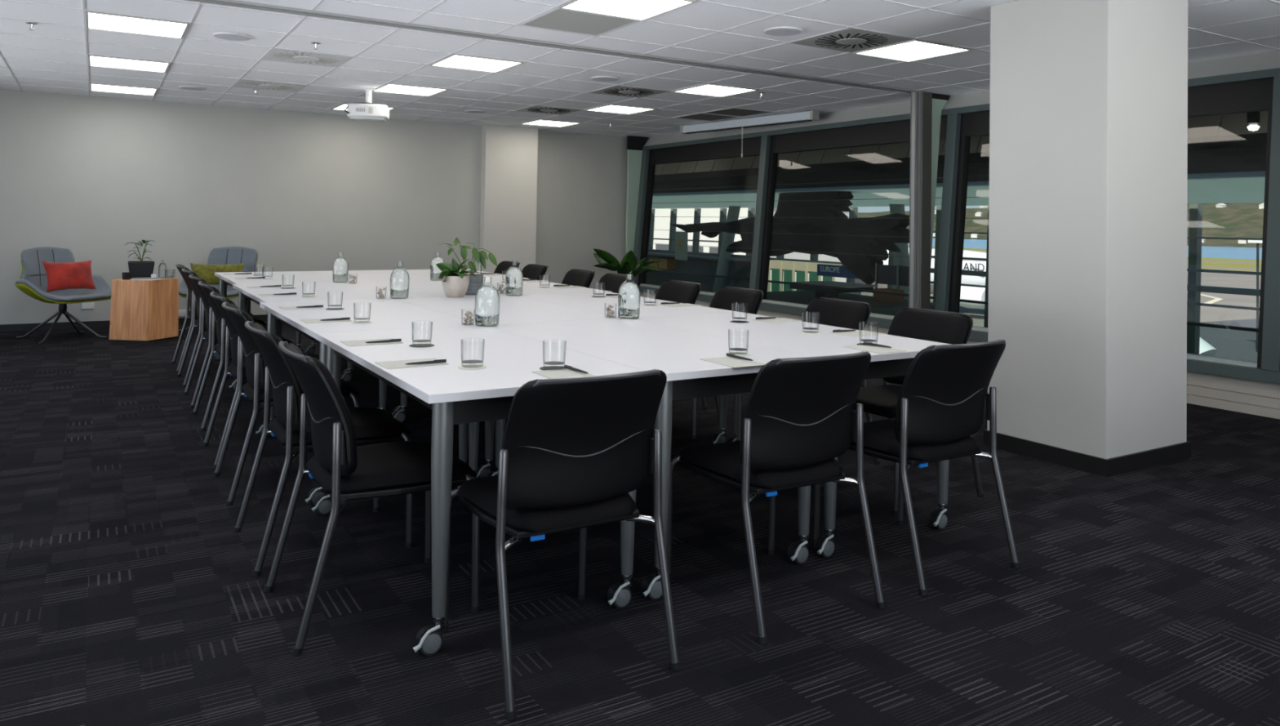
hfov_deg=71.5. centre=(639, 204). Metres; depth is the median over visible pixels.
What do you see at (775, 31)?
ceiling speaker
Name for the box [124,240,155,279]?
potted plant
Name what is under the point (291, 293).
pen
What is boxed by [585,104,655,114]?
recessed light
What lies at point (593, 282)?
tumbler
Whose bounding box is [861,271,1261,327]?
apron
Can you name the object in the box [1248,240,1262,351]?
floodlight pole
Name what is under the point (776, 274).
shop
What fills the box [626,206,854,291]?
pier building
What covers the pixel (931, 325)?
backrest cushion
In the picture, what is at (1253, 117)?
spotlight
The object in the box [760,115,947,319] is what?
window
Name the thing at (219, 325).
chair
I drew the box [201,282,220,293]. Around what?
backrest cushion
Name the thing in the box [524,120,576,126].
diffuser
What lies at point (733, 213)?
column
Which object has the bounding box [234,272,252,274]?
pen
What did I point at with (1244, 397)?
wall panel
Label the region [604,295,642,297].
notepad
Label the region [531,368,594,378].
notepad
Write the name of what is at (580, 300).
folding table
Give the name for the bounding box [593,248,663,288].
floor plant
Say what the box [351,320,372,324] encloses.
coaster
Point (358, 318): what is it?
tumbler
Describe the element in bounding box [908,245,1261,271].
grass
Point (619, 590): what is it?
hood
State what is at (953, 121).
window mullion
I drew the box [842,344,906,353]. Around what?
notepad
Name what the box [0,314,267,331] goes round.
baseboard
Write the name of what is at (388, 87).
recessed light
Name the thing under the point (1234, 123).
panels
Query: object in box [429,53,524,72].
recessed light
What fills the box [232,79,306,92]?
ceiling vent
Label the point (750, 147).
window
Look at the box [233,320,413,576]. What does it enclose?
chair
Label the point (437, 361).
pen
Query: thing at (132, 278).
magazine
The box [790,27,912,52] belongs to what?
ceiling vent
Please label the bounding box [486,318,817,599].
folding table
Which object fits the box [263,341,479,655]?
chair
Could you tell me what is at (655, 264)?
upper cabinet
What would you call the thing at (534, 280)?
notepad
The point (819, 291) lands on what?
table
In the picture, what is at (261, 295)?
notepad
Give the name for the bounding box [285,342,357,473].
backrest cushion
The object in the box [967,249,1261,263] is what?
runway
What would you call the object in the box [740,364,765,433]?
backrest cushion
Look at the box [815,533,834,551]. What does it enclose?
hood
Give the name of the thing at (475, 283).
potted plant
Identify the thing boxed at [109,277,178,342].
side table
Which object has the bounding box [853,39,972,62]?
recessed light
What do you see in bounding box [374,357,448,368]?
notepad
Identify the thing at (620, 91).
ceiling vent
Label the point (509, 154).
wall column
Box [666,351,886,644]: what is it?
chair
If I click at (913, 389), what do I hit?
backrest cushion
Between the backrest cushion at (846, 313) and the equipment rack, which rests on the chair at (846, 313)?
the backrest cushion at (846, 313)
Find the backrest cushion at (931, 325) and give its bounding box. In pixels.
[883,309,968,383]
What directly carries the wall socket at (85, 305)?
attached to the wall at (91, 177)
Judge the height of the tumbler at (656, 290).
0.090 m
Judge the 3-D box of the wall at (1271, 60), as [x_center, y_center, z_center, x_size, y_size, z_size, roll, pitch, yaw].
[2.761,-0.984,9.235,0.310,0.150,15.460,2,-1,-31]
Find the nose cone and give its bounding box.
[1199,337,1217,355]
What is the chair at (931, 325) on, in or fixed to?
on the floor
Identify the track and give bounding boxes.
[184,0,919,93]
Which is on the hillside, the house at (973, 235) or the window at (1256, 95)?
the house at (973, 235)
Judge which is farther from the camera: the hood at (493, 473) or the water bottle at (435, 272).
the water bottle at (435, 272)
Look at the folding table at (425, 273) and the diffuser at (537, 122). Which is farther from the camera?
the diffuser at (537, 122)
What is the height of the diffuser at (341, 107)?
0.005 m
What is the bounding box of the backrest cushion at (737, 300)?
[709,288,760,314]
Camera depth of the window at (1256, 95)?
6.57 m
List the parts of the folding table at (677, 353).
leg, brake lever, stem, leg, frame, brake lever, stem, leg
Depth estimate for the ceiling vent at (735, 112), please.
10.22 m
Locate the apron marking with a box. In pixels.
[1186,290,1223,303]
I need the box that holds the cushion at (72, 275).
[42,260,96,292]
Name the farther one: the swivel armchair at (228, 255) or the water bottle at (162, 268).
the swivel armchair at (228, 255)
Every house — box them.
[970,233,978,237]
[975,211,982,216]
[1215,203,1226,207]
[1238,240,1246,243]
[1258,203,1263,208]
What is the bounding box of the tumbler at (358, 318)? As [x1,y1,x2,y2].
[353,303,371,322]
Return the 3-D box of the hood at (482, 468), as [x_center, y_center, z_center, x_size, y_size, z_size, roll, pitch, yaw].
[-0.748,1.276,4.270,0.080,0.053,0.033,2,-1,-31]
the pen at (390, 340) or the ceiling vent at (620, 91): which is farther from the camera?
the ceiling vent at (620, 91)
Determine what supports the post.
on the floor
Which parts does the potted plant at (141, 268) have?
pot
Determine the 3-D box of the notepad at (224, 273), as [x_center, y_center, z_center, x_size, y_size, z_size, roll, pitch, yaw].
[-3.418,0.593,7.550,0.210,0.002,0.148,2,-1,-31]
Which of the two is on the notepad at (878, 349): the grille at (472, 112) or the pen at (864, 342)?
the pen at (864, 342)
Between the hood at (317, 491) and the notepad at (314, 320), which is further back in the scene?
the notepad at (314, 320)
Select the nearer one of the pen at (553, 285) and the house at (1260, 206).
the pen at (553, 285)
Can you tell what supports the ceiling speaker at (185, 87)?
attached to the ceiling
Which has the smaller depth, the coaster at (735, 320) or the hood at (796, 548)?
the hood at (796, 548)
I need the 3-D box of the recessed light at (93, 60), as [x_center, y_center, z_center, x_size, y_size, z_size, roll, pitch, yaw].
[-4.367,-1.198,7.593,0.590,0.011,0.590,2,-1,-31]
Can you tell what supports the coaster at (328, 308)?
on the folding table at (385, 313)
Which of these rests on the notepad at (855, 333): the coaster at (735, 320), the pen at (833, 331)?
the pen at (833, 331)
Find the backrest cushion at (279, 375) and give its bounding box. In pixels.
[250,322,303,397]
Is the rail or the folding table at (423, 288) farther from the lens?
the rail
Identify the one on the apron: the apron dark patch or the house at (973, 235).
the apron dark patch
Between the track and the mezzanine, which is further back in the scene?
the mezzanine
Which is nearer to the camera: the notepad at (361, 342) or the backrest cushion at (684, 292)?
the notepad at (361, 342)
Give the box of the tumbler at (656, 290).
[643,289,657,305]
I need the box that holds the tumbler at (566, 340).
[542,340,566,364]
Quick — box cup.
[121,271,130,279]
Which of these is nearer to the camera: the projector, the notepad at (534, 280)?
the notepad at (534, 280)
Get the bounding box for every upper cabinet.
[648,257,663,267]
[657,258,676,269]
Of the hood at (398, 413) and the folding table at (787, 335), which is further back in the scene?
the hood at (398, 413)
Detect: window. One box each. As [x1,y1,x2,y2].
[638,137,761,295]
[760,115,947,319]
[949,78,1273,368]
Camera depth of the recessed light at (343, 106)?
10.33 m
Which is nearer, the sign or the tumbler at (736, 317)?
the tumbler at (736, 317)
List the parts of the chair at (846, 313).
leg, leg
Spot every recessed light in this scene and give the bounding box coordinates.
[85,10,189,39]
[88,54,170,72]
[89,83,157,96]
[331,103,395,111]
[372,83,448,96]
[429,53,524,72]
[520,119,581,127]
[558,0,696,21]
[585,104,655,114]
[672,83,758,97]
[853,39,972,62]
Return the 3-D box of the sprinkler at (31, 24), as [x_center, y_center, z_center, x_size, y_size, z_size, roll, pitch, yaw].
[-4.137,-1.208,6.040,0.070,0.048,0.070,2,-1,-31]
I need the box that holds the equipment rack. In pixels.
[875,263,909,288]
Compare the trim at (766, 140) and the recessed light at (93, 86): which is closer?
the recessed light at (93, 86)
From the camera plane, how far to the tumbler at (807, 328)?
4.08 m
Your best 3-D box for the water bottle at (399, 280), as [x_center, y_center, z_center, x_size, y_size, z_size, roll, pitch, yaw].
[-1.495,0.469,5.528,0.116,0.227,0.116,0,-1,37]
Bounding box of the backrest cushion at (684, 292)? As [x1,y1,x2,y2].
[654,281,698,303]
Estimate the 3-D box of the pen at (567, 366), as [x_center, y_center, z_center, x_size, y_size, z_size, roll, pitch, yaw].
[-0.209,0.541,2.911,0.010,0.012,0.141,2,-1,-36]
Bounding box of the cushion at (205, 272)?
[190,262,244,284]
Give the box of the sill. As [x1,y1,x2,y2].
[1186,393,1279,418]
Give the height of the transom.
1.450 m
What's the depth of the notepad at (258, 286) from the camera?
6.19 m
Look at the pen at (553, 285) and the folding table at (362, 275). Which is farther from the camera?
the folding table at (362, 275)
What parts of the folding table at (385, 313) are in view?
brake lever, leg, frame, brake lever, leg, leg, leg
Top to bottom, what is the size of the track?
0.015 m
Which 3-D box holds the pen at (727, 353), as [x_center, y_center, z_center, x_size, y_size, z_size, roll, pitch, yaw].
[0.363,0.556,3.237,0.010,0.012,0.141,2,-1,-35]
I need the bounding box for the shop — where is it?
[767,260,841,291]
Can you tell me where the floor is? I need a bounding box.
[0,320,1279,725]
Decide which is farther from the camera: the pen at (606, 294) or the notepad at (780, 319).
the pen at (606, 294)
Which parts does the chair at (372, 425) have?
leg, leg, seat, leg, leg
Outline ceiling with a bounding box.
[0,0,1279,137]
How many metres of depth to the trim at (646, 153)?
13.23 m
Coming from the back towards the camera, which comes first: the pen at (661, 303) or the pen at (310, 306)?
the pen at (661, 303)
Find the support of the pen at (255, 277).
on the notepad at (234, 277)
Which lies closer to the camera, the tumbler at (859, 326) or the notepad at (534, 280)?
the tumbler at (859, 326)
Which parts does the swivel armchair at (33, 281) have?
leg, leg, leg, leg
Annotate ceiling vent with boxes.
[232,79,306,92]
[262,48,352,66]
[515,105,582,115]
[517,7,639,36]
[588,85,668,97]
[672,112,741,121]
[702,107,773,116]
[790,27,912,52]
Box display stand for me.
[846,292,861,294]
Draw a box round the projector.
[344,87,389,121]
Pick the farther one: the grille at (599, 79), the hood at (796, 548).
the grille at (599, 79)
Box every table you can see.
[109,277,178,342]
[213,271,343,379]
[229,282,393,423]
[255,298,479,505]
[304,270,439,375]
[311,324,642,655]
[341,280,511,414]
[392,294,620,477]
[405,268,527,279]
[483,278,612,294]
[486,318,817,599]
[512,291,737,444]
[632,311,951,557]
[788,280,877,297]
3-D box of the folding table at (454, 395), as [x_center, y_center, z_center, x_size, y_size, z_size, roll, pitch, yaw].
[-0.681,0.930,3.342,0.782,0.755,1.523,2,-1,-31]
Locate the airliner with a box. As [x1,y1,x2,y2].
[854,247,986,309]
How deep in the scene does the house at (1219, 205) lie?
524.35 m
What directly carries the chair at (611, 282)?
on the floor
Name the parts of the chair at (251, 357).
leg, leg, seat, leg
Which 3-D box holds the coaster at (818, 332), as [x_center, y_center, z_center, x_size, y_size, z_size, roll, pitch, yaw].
[0.785,0.589,4.088,0.097,0.002,0.097,2,-1,-31]
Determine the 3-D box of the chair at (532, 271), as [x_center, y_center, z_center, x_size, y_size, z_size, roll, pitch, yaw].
[-1.171,0.978,8.135,0.580,0.843,0.527,2,-1,-31]
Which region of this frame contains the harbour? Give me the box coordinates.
[907,238,1262,259]
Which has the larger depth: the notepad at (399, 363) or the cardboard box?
the cardboard box
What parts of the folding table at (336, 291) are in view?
leg, frame, leg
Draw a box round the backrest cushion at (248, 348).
[226,303,266,365]
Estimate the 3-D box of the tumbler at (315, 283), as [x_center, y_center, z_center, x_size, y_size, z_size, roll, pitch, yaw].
[-2.058,0.526,5.520,0.079,0.090,0.079,2,-1,-31]
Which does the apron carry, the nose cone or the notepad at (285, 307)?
the nose cone
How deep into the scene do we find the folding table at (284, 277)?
7.30 m
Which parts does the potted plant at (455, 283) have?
pot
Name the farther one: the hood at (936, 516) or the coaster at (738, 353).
the hood at (936, 516)
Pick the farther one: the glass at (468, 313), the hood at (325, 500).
the glass at (468, 313)
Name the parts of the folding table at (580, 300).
brake lever, stem, leg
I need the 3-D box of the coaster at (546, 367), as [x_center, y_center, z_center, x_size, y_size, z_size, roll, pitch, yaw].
[-0.288,0.550,2.979,0.097,0.002,0.097,2,-1,-31]
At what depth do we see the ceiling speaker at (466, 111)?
10.49 m
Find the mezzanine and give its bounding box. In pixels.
[647,252,751,261]
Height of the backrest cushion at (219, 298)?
0.357 m
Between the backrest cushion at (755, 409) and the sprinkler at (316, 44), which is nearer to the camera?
the backrest cushion at (755, 409)
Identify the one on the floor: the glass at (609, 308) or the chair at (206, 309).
the chair at (206, 309)
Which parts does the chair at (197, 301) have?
leg, leg, seat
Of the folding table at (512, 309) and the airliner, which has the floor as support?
the folding table at (512, 309)
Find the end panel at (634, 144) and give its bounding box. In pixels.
[626,135,648,275]
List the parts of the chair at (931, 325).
seat, leg, leg, leg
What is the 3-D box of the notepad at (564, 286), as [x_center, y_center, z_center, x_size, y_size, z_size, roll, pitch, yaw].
[-0.534,0.621,6.682,0.210,0.002,0.148,2,-1,-31]
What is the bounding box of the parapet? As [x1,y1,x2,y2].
[661,269,1258,332]
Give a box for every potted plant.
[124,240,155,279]
[435,258,478,297]
[439,237,497,294]
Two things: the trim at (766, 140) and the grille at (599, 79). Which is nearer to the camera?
the grille at (599, 79)
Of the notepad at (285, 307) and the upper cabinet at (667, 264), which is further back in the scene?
the upper cabinet at (667, 264)
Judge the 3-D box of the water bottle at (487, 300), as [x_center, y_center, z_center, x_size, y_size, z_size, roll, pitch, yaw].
[-0.716,0.454,4.169,0.116,0.227,0.116,1,-1,3]
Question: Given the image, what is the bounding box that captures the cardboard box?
[873,288,904,302]
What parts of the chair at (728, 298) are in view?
leg, leg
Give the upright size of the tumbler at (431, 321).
0.090 m
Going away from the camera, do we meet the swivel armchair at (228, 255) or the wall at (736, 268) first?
the swivel armchair at (228, 255)
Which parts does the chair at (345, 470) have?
leg, leg, seat, leg, leg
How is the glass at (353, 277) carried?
on the folding table at (423, 288)
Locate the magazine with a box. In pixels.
[131,277,162,279]
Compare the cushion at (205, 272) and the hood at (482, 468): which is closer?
the hood at (482, 468)
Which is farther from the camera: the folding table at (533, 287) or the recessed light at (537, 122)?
the recessed light at (537, 122)
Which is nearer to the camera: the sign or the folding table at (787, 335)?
the folding table at (787, 335)
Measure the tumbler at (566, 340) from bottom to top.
0.090 m
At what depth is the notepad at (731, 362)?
3.17 m
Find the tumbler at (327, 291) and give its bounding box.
[327,291,342,308]
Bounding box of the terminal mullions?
[648,204,1202,354]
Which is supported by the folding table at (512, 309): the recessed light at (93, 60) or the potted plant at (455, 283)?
the potted plant at (455, 283)
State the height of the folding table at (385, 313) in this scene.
0.755 m
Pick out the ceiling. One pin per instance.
(700, 15)
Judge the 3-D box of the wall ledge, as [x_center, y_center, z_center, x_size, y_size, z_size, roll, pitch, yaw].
[3.177,1.279,7.965,0.115,0.103,12.900,2,-1,-31]
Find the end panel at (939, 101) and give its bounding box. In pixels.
[930,93,950,262]
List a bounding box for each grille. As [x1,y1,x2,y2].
[179,87,205,90]
[355,107,364,111]
[465,111,484,113]
[591,77,617,81]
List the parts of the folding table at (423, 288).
leg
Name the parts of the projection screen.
pull cord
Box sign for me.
[817,263,859,279]
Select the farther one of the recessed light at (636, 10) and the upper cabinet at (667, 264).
the upper cabinet at (667, 264)
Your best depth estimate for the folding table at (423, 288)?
6.42 m
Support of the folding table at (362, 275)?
on the floor
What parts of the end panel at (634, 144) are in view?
pane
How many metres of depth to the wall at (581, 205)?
13.08 m
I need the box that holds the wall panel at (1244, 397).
[1186,383,1279,408]
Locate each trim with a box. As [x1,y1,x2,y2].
[627,67,1279,150]
[632,150,649,285]
[637,150,650,285]
[637,285,1279,383]
[749,135,771,289]
[759,136,772,289]
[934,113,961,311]
[948,114,962,311]
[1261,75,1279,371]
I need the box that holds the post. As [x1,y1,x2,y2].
[908,91,932,309]
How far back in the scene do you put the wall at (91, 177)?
10.39 m
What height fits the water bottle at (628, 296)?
0.227 m
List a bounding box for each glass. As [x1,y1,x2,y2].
[349,275,357,283]
[376,286,386,298]
[461,309,475,324]
[497,284,506,293]
[604,302,617,317]
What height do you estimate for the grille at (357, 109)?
0.035 m
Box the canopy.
[626,171,1265,208]
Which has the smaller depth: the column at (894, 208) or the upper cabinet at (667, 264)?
the column at (894, 208)
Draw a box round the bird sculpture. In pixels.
[670,191,909,284]
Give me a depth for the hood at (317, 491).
3.84 m
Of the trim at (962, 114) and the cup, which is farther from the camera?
the cup
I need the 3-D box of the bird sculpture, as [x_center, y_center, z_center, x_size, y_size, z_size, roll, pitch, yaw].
[3.203,-0.365,21.635,1.200,4.190,8.870,2,-1,-31]
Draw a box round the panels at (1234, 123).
[654,111,1267,175]
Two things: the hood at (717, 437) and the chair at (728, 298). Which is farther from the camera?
the chair at (728, 298)
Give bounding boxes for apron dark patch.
[1200,318,1257,361]
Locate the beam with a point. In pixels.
(1244, 153)
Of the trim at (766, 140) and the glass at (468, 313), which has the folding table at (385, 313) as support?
the glass at (468, 313)
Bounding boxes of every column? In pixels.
[479,124,537,272]
[712,205,740,293]
[888,204,909,299]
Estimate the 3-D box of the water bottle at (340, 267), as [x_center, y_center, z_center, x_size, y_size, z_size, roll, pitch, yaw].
[-2.292,0.482,6.798,0.116,0.227,0.116,2,-1,-34]
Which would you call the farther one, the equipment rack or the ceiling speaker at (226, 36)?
the equipment rack
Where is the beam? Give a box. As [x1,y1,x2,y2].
[653,133,1266,193]
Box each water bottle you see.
[158,261,166,277]
[332,257,348,282]
[390,262,409,298]
[430,253,444,280]
[475,282,499,326]
[505,260,523,295]
[617,273,639,319]
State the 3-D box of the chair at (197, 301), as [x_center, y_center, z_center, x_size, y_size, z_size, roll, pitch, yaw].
[-3.209,0.919,6.831,0.580,0.843,0.527,2,-1,-31]
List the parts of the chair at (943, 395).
leg, leg, leg, seat, leg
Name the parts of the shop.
glass door, glass door, glass door, glass door, glass door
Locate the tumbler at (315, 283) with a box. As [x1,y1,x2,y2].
[302,283,315,296]
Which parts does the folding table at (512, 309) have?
brake lever, leg, stem, brake lever, stem, leg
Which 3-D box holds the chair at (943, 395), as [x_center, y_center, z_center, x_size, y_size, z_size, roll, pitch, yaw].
[1.042,0.916,3.394,0.527,0.843,0.580,2,-1,-31]
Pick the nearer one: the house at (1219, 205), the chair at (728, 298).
the chair at (728, 298)
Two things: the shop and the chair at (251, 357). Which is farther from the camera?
the shop
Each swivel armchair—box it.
[14,247,111,343]
[178,246,257,331]
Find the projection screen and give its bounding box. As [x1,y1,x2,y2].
[680,110,819,157]
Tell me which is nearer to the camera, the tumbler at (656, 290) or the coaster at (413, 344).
the coaster at (413, 344)
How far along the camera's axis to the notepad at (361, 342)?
3.51 m
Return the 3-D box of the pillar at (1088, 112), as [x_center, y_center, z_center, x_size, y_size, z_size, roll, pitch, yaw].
[2.534,0.123,5.046,0.800,2.539,0.740,2,-1,-31]
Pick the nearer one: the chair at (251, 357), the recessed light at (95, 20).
the chair at (251, 357)
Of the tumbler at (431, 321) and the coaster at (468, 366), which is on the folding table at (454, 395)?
the coaster at (468, 366)
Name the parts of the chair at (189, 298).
leg, leg, seat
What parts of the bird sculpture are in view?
leg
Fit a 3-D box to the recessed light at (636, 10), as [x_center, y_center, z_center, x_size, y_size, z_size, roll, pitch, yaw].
[-0.082,-1.178,5.235,0.590,0.011,0.590,2,-1,-31]
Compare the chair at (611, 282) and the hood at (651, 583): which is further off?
the chair at (611, 282)
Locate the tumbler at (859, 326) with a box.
[858,326,878,345]
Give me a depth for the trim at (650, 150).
13.22 m
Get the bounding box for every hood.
[307,485,326,501]
[314,493,331,506]
[392,408,406,417]
[415,621,444,644]
[475,462,492,474]
[486,470,497,476]
[608,578,631,599]
[642,571,660,591]
[712,431,725,442]
[727,435,735,442]
[788,538,808,556]
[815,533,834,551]
[929,507,946,523]
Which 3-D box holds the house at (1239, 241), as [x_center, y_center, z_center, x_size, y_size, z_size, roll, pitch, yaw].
[295.714,17.934,435.936,3.540,2.575,2.655,0,-2,42]
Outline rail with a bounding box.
[649,175,989,261]
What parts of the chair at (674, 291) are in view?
leg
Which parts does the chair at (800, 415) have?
leg, leg, seat, leg, leg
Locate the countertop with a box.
[766,290,934,315]
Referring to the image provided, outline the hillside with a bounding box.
[857,203,1263,248]
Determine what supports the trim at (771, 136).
attached to the wall at (1271, 60)
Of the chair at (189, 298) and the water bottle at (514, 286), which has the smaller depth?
the water bottle at (514, 286)
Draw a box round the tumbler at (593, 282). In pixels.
[592,282,604,296]
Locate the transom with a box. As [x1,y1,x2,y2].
[648,231,1262,310]
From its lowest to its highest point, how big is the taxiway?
0.060 m
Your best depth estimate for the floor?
3.00 m
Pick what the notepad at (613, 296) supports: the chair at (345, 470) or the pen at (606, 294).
the pen at (606, 294)
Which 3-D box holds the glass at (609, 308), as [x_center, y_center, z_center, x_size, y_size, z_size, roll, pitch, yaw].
[-0.153,0.550,4.618,0.064,0.072,0.064,2,-1,-31]
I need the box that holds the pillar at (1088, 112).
[982,0,1191,476]
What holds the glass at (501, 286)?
on the folding table at (423, 288)
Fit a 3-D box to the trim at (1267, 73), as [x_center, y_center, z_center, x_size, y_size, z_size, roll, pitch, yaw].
[2.674,-0.885,9.180,0.140,0.057,15.460,2,-1,-31]
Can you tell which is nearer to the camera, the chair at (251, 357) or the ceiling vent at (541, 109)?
the chair at (251, 357)
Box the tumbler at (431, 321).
[411,320,432,344]
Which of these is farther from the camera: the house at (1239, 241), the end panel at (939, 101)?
the house at (1239, 241)
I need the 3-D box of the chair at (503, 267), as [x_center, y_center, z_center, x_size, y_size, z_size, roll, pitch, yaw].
[-1.499,0.984,8.672,0.580,0.843,0.527,2,-1,-31]
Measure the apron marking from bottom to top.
0.020 m
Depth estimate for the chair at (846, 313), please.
4.82 m
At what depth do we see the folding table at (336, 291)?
5.92 m
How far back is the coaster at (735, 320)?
4.46 m
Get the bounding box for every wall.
[0,89,481,324]
[535,130,627,288]
[644,50,1279,146]
[644,248,751,292]
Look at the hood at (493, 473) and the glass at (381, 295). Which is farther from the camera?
the glass at (381, 295)
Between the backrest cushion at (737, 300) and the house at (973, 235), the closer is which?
the backrest cushion at (737, 300)
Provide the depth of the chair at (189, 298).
7.28 m
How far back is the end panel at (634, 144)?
13.26 m
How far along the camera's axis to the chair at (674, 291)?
6.17 m
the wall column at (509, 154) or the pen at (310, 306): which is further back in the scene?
the wall column at (509, 154)
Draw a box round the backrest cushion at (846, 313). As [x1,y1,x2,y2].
[801,298,867,330]
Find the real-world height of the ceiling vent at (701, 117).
0.007 m
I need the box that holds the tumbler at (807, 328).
[802,315,819,333]
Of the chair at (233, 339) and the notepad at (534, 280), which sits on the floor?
the chair at (233, 339)
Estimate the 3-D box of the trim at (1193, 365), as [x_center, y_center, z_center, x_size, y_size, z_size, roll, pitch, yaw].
[2.487,1.199,9.044,0.142,0.080,15.460,2,-1,-31]
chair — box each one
[171,263,253,373]
[176,268,266,386]
[182,274,284,408]
[191,280,303,431]
[202,291,247,468]
[213,302,359,505]
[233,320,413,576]
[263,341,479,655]
[440,368,680,719]
[493,261,519,274]
[521,263,548,279]
[560,268,595,288]
[595,272,633,293]
[654,280,707,408]
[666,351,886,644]
[692,286,763,439]
[737,297,879,464]
[813,339,1020,595]
[820,307,983,515]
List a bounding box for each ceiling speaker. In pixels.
[178,85,206,90]
[213,32,251,40]
[464,110,485,113]
[591,75,618,81]
[764,26,802,35]
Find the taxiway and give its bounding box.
[1186,265,1261,271]
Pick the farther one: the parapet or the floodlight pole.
the floodlight pole
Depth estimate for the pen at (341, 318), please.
4.24 m
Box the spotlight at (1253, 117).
[1246,111,1260,131]
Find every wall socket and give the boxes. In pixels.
[81,302,94,309]
[178,309,186,315]
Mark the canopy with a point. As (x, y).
(1247, 187)
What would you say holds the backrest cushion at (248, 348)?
on the chair at (251, 357)
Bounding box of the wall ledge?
[640,292,1279,398]
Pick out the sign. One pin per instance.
(829, 270)
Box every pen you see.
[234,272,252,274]
[245,276,265,278]
[261,284,281,287]
[272,292,296,294]
[295,305,323,307]
[320,317,350,320]
[364,338,401,342]
[404,359,446,364]
[553,284,570,286]
[564,364,588,373]
[605,293,618,295]
[660,302,679,304]
[726,352,752,360]
[755,316,775,319]
[832,329,856,332]
[863,341,892,347]
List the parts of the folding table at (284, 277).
leg, frame, leg, leg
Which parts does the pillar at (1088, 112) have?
skirting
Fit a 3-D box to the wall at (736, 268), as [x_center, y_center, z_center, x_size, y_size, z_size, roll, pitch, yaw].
[0.081,3.957,37.865,0.200,4.130,15.400,2,-1,-31]
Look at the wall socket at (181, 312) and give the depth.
10.19 m
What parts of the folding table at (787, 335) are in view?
leg, brake lever, stem, leg, frame, brake lever, stem, leg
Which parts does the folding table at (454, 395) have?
brake lever, leg, frame, brake lever, stem, leg, leg, brake lever, stem, leg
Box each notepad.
[223,273,251,275]
[234,277,261,279]
[247,285,281,288]
[257,293,297,296]
[279,305,324,309]
[299,317,351,323]
[340,337,402,346]
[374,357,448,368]
[522,280,550,282]
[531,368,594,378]
[553,285,584,288]
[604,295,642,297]
[659,302,700,306]
[699,356,765,368]
[752,317,801,323]
[829,329,884,336]
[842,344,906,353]
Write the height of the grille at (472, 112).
0.014 m
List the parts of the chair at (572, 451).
leg, leg, seat, leg, leg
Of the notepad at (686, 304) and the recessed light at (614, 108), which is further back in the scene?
the recessed light at (614, 108)
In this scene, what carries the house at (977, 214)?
on the hillside
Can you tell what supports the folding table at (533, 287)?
on the floor
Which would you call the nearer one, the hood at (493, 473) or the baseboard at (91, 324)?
the hood at (493, 473)
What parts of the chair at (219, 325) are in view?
leg, leg, seat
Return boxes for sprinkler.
[25,22,38,31]
[311,42,320,49]
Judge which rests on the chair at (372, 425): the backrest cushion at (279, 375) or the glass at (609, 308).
the backrest cushion at (279, 375)
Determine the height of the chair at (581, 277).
0.843 m
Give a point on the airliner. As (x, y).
(972, 293)
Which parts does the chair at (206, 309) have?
leg, leg, seat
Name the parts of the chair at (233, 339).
leg, leg, seat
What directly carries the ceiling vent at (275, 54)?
in the ceiling
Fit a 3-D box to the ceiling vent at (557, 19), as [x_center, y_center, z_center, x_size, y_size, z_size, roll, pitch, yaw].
[-0.398,-1.175,5.752,0.590,0.007,0.590,2,-1,-31]
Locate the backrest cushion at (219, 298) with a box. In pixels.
[214,293,235,305]
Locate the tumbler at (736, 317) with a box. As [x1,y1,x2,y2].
[732,304,747,321]
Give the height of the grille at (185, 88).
0.014 m
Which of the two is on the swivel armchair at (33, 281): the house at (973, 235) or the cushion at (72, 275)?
the cushion at (72, 275)
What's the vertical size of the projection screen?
0.479 m
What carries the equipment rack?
on the countertop
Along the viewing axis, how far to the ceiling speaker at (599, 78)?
7.93 m
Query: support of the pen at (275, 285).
on the notepad at (258, 286)
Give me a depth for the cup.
8.80 m
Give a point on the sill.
(1272, 412)
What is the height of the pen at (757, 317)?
0.012 m
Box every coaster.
[325,307,344,310]
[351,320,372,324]
[408,343,434,347]
[457,364,486,369]
[539,365,564,370]
[725,351,751,355]
[729,320,749,323]
[800,330,821,333]
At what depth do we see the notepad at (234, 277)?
7.01 m
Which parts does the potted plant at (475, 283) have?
pot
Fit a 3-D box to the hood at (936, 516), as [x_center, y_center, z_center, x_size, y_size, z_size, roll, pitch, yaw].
[1.244,1.296,3.697,0.080,0.053,0.033,2,-1,-31]
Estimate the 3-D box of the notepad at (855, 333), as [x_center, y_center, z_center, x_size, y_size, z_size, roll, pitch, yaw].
[1.001,0.593,4.083,0.210,0.002,0.148,2,-1,-31]
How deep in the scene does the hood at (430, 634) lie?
2.55 m
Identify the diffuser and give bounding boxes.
[333,104,391,110]
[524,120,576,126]
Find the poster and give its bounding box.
[675,231,688,260]

